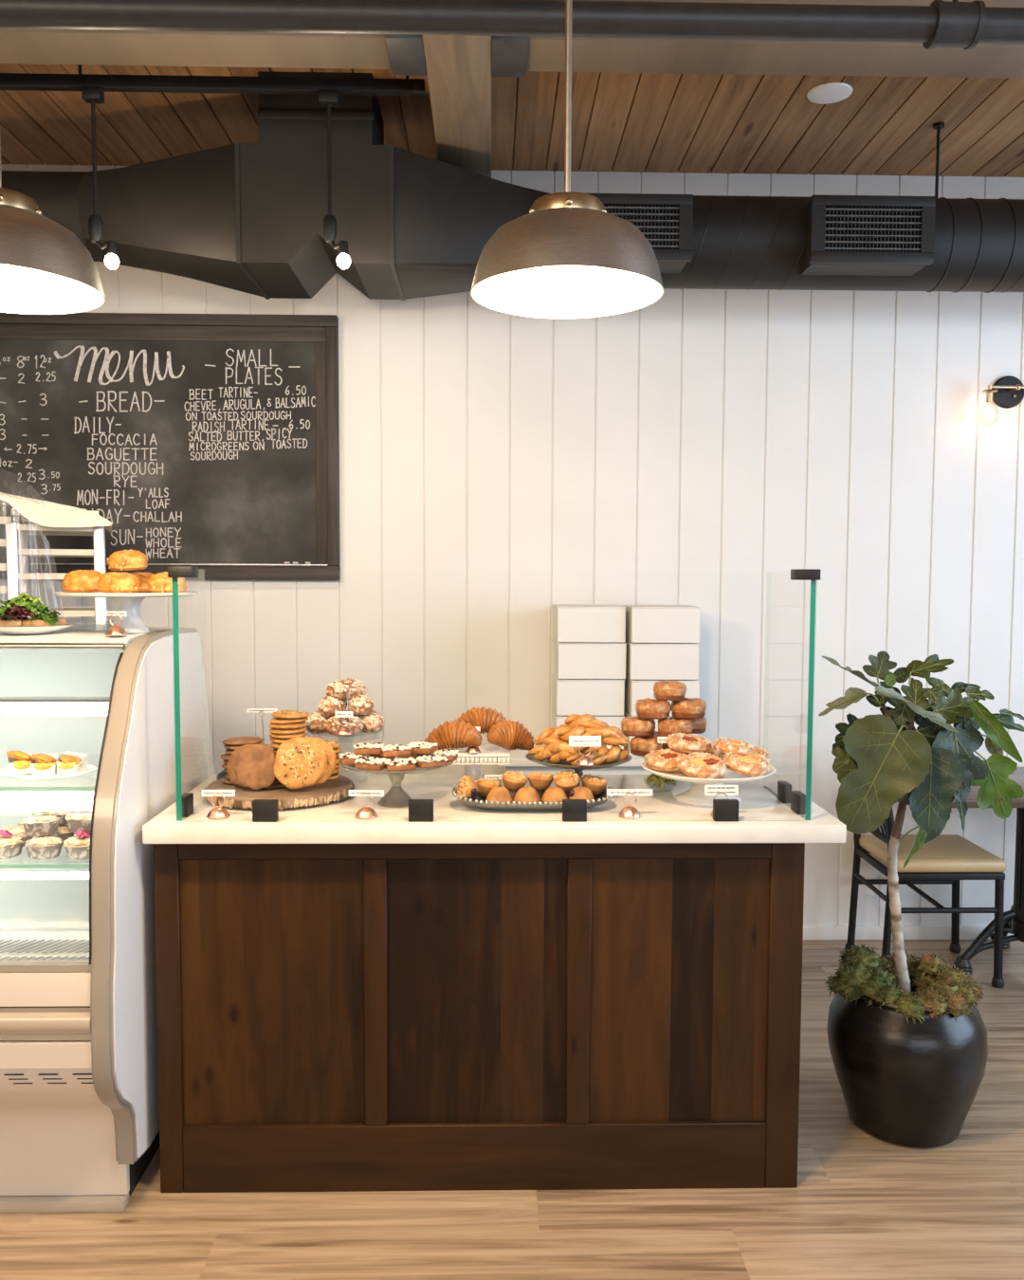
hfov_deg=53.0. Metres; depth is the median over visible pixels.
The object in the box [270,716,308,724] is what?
cookie
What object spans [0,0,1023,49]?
ceiling pipe
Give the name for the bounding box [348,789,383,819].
card holder
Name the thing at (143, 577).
cheese puff
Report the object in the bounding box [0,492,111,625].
rack
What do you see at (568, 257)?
pendant lamp
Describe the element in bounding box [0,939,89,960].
grille
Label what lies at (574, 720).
pastry twist
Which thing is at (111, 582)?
bun
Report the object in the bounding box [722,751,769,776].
bun
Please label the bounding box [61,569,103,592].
bun
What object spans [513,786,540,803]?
muffin
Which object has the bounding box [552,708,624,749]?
carton
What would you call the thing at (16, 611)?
toast
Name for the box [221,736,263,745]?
cookie
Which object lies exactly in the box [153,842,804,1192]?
base cabinet
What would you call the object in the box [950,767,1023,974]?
cafe table
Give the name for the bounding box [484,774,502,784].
card holder
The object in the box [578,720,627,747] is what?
pastry twist
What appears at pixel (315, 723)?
croissant
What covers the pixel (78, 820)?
cake
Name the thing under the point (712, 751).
bun
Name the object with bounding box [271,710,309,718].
cookie
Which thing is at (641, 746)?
pastry
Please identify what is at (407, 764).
bar
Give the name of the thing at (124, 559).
bun
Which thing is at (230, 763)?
cookie
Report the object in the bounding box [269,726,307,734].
cookie
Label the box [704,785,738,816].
card holder
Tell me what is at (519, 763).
countertop
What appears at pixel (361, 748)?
bar
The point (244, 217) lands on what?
air duct
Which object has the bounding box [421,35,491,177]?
beam
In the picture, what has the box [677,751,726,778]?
bun
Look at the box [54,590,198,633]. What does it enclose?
cake stand
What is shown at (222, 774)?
baking tray
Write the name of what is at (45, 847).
cake
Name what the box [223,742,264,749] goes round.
cookie
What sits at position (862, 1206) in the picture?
floor
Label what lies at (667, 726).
pastry
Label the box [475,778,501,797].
muffin
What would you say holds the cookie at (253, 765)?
on the wood slab
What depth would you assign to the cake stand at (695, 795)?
2.71 m
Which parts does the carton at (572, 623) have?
lid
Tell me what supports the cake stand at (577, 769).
on the countertop at (762, 817)
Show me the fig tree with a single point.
(907, 1035)
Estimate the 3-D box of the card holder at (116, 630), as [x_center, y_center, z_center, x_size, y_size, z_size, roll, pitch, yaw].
[-1.011,-0.043,2.617,0.051,0.060,0.051,-2,4,-27]
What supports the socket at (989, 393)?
attached to the wall sconce at (1007, 392)
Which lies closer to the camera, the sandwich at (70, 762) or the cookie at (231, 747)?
the sandwich at (70, 762)
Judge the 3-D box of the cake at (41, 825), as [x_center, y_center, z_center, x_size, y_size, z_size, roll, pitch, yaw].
[-1.203,0.462,2.623,0.088,0.070,0.090,3,4,32]
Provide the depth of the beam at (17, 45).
2.86 m
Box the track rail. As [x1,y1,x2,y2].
[0,64,425,96]
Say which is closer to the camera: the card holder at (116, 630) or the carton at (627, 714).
the card holder at (116, 630)
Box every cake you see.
[0,822,33,846]
[0,829,24,859]
[22,810,60,836]
[25,835,63,859]
[42,810,76,824]
[46,824,74,844]
[63,829,90,859]
[65,810,91,832]
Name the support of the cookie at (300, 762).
on the wood slab
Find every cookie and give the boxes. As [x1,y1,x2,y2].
[220,753,230,760]
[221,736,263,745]
[221,777,236,785]
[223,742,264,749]
[224,749,234,754]
[226,744,251,787]
[233,743,275,789]
[261,783,286,788]
[268,731,307,739]
[269,721,306,729]
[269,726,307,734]
[269,736,305,743]
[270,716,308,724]
[270,742,281,749]
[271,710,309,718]
[273,736,327,788]
[305,736,336,786]
[324,740,339,749]
[327,772,339,780]
[331,768,340,774]
[333,747,341,753]
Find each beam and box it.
[0,0,1023,78]
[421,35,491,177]
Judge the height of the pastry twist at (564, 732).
0.049 m
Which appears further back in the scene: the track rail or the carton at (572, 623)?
the carton at (572, 623)
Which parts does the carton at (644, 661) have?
lid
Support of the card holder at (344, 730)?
on the cake stand at (360, 732)
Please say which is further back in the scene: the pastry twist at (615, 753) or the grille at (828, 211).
the grille at (828, 211)
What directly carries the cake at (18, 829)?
on the display case
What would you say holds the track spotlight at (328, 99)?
hanging from the track rail
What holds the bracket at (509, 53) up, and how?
attached to the beam at (17, 45)
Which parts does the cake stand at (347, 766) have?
plate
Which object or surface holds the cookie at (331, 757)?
on the wood slab
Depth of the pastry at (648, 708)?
2.96 m
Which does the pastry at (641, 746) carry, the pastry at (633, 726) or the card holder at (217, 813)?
the pastry at (633, 726)
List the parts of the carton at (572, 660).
lid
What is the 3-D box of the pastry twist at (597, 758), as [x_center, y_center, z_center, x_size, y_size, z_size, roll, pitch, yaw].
[0.201,0.318,2.738,0.114,0.043,0.047,0,4,-1]
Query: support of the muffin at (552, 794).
on the tray at (481, 802)
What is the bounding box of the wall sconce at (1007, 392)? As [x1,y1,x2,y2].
[978,375,1023,418]
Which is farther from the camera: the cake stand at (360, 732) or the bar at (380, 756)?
the cake stand at (360, 732)
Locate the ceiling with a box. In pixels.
[0,36,1023,177]
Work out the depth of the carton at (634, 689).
3.94 m
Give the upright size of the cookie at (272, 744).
0.018 m
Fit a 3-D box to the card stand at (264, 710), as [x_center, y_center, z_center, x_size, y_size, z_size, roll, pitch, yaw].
[-0.716,0.306,2.942,0.088,0.219,0.040,0,4,-1]
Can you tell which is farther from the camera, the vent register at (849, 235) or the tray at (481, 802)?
the vent register at (849, 235)
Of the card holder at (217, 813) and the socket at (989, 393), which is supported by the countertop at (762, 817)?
the card holder at (217, 813)
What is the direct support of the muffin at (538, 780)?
on the tray at (481, 802)
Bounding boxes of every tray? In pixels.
[62,621,110,630]
[216,768,226,780]
[452,786,614,810]
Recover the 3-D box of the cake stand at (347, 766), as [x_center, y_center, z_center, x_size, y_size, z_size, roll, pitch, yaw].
[-0.305,0.373,2.709,0.304,0.117,0.304,0,4,-1]
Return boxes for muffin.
[456,775,477,802]
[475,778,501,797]
[486,786,512,803]
[501,769,528,791]
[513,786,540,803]
[527,771,553,790]
[541,786,567,803]
[553,769,579,792]
[567,786,594,801]
[581,774,607,794]
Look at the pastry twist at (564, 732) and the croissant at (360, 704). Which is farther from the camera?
the croissant at (360, 704)
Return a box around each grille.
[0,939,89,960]
[606,206,677,249]
[825,207,916,252]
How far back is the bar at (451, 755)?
2.70 m
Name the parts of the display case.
price rail, panel, panel, panel, kick panel, panel, trim, panel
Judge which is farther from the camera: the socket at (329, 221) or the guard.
the socket at (329, 221)
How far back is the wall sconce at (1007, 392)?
4.24 m
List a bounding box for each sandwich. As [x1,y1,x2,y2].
[5,749,32,774]
[30,752,58,775]
[56,751,87,774]
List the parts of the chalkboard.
frame, frame, frame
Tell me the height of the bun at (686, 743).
0.048 m
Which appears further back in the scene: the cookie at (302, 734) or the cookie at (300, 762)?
the cookie at (302, 734)
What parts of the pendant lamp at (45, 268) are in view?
rod, lamp shade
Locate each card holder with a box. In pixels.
[105,611,127,635]
[201,789,235,819]
[335,711,353,735]
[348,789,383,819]
[465,726,480,753]
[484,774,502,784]
[568,735,601,766]
[606,788,652,819]
[658,736,670,749]
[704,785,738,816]
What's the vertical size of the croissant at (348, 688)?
0.065 m
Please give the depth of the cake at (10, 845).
2.58 m
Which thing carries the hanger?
hanging from the ceiling
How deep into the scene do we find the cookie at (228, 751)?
2.78 m
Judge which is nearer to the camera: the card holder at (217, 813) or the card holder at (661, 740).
the card holder at (217, 813)
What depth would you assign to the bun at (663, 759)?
2.72 m
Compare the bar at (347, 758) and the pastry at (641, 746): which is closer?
the bar at (347, 758)
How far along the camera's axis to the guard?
2.52 m
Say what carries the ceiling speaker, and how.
attached to the ceiling
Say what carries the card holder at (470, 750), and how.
on the cake stand at (472, 762)
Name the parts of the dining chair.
leg, rail, leg, seat frame, seat, leg, leg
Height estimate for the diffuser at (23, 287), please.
0.017 m
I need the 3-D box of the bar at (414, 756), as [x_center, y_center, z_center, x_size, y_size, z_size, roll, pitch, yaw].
[-0.267,0.303,2.786,0.082,0.027,0.070,1,4,16]
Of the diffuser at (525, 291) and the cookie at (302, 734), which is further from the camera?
the cookie at (302, 734)
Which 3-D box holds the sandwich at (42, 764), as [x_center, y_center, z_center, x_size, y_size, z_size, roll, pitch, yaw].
[-1.202,0.318,2.634,0.062,0.052,0.057,-1,4,-13]
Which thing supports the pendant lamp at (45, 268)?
hanging from the ceiling
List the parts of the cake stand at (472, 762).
plate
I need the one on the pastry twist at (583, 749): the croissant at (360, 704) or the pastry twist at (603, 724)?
the pastry twist at (603, 724)
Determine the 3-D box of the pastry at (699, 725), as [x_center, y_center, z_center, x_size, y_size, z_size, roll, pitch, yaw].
[0.538,0.251,3.088,0.096,0.054,0.097,3,5,40]
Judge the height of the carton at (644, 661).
0.138 m
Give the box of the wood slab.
[203,774,354,811]
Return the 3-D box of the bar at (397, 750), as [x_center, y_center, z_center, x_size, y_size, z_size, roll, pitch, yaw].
[-0.303,0.287,2.672,0.083,0.028,0.064,-1,4,-13]
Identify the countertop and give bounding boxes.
[142,774,846,843]
[497,738,652,774]
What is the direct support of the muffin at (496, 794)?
on the tray at (481, 802)
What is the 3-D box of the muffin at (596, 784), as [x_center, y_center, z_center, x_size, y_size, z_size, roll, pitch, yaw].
[0.218,0.384,2.718,0.068,0.050,0.069,-1,4,-16]
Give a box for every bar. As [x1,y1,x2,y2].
[338,751,369,764]
[353,742,384,754]
[354,756,387,770]
[368,753,395,759]
[381,744,412,757]
[384,757,416,771]
[399,753,427,758]
[405,741,438,754]
[414,753,447,767]
[427,749,458,761]
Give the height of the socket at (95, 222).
0.075 m
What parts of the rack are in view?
post, post, post, post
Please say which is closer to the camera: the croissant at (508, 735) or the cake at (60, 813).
the cake at (60, 813)
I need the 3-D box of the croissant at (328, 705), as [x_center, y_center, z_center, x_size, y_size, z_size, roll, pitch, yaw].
[-0.525,0.190,2.998,0.075,0.063,0.113,1,4,14]
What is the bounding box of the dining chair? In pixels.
[844,808,1006,987]
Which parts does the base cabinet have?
panel, rail, rail, panel, panel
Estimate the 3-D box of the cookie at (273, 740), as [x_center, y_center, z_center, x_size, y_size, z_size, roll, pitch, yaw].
[-0.627,0.279,2.876,0.104,0.018,0.103,0,4,-5]
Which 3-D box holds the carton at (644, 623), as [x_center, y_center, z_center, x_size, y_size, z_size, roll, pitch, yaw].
[0.584,-0.066,4.048,0.266,0.138,0.264,0,4,-2]
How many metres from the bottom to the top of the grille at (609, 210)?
0.158 m
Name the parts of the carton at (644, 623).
lid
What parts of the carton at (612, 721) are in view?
lid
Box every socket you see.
[88,215,103,243]
[323,215,336,242]
[982,384,998,402]
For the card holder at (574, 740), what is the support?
on the cake stand at (577, 769)
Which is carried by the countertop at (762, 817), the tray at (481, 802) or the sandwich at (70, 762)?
the tray at (481, 802)
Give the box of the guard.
[167,566,820,822]
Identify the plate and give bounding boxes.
[0,622,73,634]
[0,764,97,779]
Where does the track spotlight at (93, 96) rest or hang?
hanging from the track rail
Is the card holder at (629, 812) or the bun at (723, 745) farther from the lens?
the bun at (723, 745)
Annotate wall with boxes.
[0,163,1023,925]
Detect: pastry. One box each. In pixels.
[621,716,655,736]
[629,735,666,756]
[634,697,671,719]
[653,680,686,700]
[658,716,692,736]
[671,697,706,719]
[691,716,706,733]
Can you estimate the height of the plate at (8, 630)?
0.021 m
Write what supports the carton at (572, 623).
on the carton at (572, 660)
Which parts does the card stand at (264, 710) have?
wire stem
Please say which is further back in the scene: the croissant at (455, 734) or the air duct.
the air duct
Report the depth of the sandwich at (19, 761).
2.63 m
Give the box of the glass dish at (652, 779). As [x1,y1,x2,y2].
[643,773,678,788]
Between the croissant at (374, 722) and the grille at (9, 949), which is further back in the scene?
the croissant at (374, 722)
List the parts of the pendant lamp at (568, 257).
lamp shade, rod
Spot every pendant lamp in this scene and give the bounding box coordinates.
[0,139,105,314]
[470,0,664,318]
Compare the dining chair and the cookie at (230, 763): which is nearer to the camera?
the cookie at (230, 763)
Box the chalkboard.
[0,311,340,580]
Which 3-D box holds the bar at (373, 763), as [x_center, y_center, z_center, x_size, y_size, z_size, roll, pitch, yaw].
[-0.357,0.315,2.624,0.078,0.028,0.065,1,4,18]
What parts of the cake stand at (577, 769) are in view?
plate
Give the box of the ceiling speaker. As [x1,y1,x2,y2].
[806,82,852,104]
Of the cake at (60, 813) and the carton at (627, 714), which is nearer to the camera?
the cake at (60, 813)
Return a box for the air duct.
[0,71,1023,300]
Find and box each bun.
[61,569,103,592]
[97,571,141,593]
[106,549,147,570]
[146,571,187,592]
[644,749,685,771]
[666,732,712,753]
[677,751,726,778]
[685,747,724,759]
[713,737,755,756]
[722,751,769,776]
[753,745,769,761]
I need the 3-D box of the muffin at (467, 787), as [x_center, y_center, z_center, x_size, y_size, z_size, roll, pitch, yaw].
[-0.115,0.385,2.650,0.056,0.069,0.067,0,4,-6]
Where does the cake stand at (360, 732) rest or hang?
on the countertop at (762, 817)
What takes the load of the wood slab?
on the countertop at (762, 817)
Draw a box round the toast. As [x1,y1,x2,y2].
[0,592,66,625]
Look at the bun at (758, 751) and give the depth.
2.80 m
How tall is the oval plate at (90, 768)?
0.015 m
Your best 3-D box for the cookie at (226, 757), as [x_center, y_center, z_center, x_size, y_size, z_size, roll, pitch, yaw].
[-0.739,0.316,2.809,0.116,0.013,0.111,1,4,43]
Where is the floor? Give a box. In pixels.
[0,939,1023,1279]
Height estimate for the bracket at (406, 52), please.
0.189 m
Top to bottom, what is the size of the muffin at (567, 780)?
0.057 m
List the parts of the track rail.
rail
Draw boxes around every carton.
[551,673,624,715]
[552,603,626,642]
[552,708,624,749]
[554,640,626,678]
[621,604,700,642]
[623,676,700,716]
[623,710,697,752]
[624,640,699,679]
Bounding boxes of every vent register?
[587,193,693,273]
[800,194,935,275]
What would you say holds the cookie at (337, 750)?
on the cookie
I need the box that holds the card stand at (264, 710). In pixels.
[246,708,277,743]
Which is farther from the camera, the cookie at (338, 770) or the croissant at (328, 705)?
the croissant at (328, 705)
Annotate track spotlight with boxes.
[81,86,119,269]
[318,90,350,269]
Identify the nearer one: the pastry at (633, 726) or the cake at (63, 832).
the cake at (63, 832)
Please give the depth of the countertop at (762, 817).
2.51 m
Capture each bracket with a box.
[384,34,427,75]
[492,36,529,77]
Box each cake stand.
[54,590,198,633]
[306,728,383,778]
[337,760,453,804]
[445,743,510,787]
[525,749,631,786]
[641,761,776,806]
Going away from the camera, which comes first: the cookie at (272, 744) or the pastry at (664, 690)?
the cookie at (272, 744)
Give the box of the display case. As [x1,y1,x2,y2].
[0,626,214,1212]
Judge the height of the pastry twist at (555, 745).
0.058 m
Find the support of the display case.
on the floor
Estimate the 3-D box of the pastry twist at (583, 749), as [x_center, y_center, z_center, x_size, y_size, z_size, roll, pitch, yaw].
[0.189,0.296,2.832,0.144,0.052,0.057,0,4,-1]
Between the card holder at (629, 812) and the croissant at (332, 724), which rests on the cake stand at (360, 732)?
the croissant at (332, 724)
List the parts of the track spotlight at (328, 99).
drop rod, arm, bulb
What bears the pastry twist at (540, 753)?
on the cake stand at (577, 769)
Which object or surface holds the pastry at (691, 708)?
on the pastry at (667, 726)
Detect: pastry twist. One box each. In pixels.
[528,745,561,763]
[534,724,573,745]
[541,736,576,761]
[556,725,591,742]
[562,740,606,753]
[564,713,602,728]
[566,750,608,765]
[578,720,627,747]
[598,745,629,763]
[599,721,629,741]
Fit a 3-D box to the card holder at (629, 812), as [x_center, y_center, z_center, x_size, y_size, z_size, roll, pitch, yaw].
[0.296,0.409,2.579,0.105,0.068,0.055,-2,4,-27]
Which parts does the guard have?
pane, pane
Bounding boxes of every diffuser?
[0,264,102,311]
[473,266,660,316]
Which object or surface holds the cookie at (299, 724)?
on the cookie at (302, 729)
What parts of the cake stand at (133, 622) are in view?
plate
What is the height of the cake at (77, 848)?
0.068 m
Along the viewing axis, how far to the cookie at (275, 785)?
2.73 m
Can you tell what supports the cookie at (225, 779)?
on the wood slab
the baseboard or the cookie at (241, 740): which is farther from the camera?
the baseboard
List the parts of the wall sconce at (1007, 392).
plate, arm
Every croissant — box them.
[305,711,331,733]
[318,695,347,716]
[323,715,364,735]
[325,677,366,700]
[347,694,374,714]
[359,710,384,733]
[425,719,482,749]
[457,706,506,734]
[486,719,534,750]
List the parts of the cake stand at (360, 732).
plate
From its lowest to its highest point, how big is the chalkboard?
1.068 m
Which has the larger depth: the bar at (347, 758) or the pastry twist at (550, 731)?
the pastry twist at (550, 731)
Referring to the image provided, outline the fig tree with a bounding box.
[818,650,1023,1148]
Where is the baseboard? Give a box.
[803,924,1013,940]
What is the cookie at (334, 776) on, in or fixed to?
on the wood slab
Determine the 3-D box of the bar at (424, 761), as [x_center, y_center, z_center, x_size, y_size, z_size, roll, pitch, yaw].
[-0.212,0.312,2.647,0.081,0.028,0.065,-2,4,-31]
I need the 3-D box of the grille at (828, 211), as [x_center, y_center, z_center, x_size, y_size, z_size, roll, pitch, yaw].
[1.228,-1.400,3.516,0.342,0.162,0.004,0,4,-1]
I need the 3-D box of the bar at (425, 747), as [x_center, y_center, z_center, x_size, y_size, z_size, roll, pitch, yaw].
[-0.238,0.283,2.711,0.080,0.026,0.064,1,5,19]
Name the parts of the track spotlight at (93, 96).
drop rod, arm, bulb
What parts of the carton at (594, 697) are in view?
lid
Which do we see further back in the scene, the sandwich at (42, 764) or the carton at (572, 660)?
the carton at (572, 660)
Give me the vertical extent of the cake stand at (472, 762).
0.109 m
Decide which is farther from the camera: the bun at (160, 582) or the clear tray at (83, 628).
the clear tray at (83, 628)
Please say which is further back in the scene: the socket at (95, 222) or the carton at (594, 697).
the carton at (594, 697)
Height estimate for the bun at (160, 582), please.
0.057 m
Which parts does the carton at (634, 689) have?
lid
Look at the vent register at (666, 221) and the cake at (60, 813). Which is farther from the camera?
the vent register at (666, 221)
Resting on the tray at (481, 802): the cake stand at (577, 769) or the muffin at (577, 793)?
the muffin at (577, 793)
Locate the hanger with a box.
[932,121,944,198]
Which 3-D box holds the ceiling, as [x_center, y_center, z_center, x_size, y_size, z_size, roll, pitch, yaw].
[0.000,-1.724,0.293,8.203,0.150,8.010,0,4,-1]
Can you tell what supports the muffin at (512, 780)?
on the muffin at (524, 794)
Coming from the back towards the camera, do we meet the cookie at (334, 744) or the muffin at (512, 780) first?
the cookie at (334, 744)
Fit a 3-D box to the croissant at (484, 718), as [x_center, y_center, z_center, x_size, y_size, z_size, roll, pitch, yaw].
[-0.090,0.234,2.951,0.160,0.086,0.080,0,4,-7]
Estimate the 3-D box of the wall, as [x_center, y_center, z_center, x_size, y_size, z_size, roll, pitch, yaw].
[-0.091,-0.366,4.324,8.000,3.286,0.140,0,4,-1]

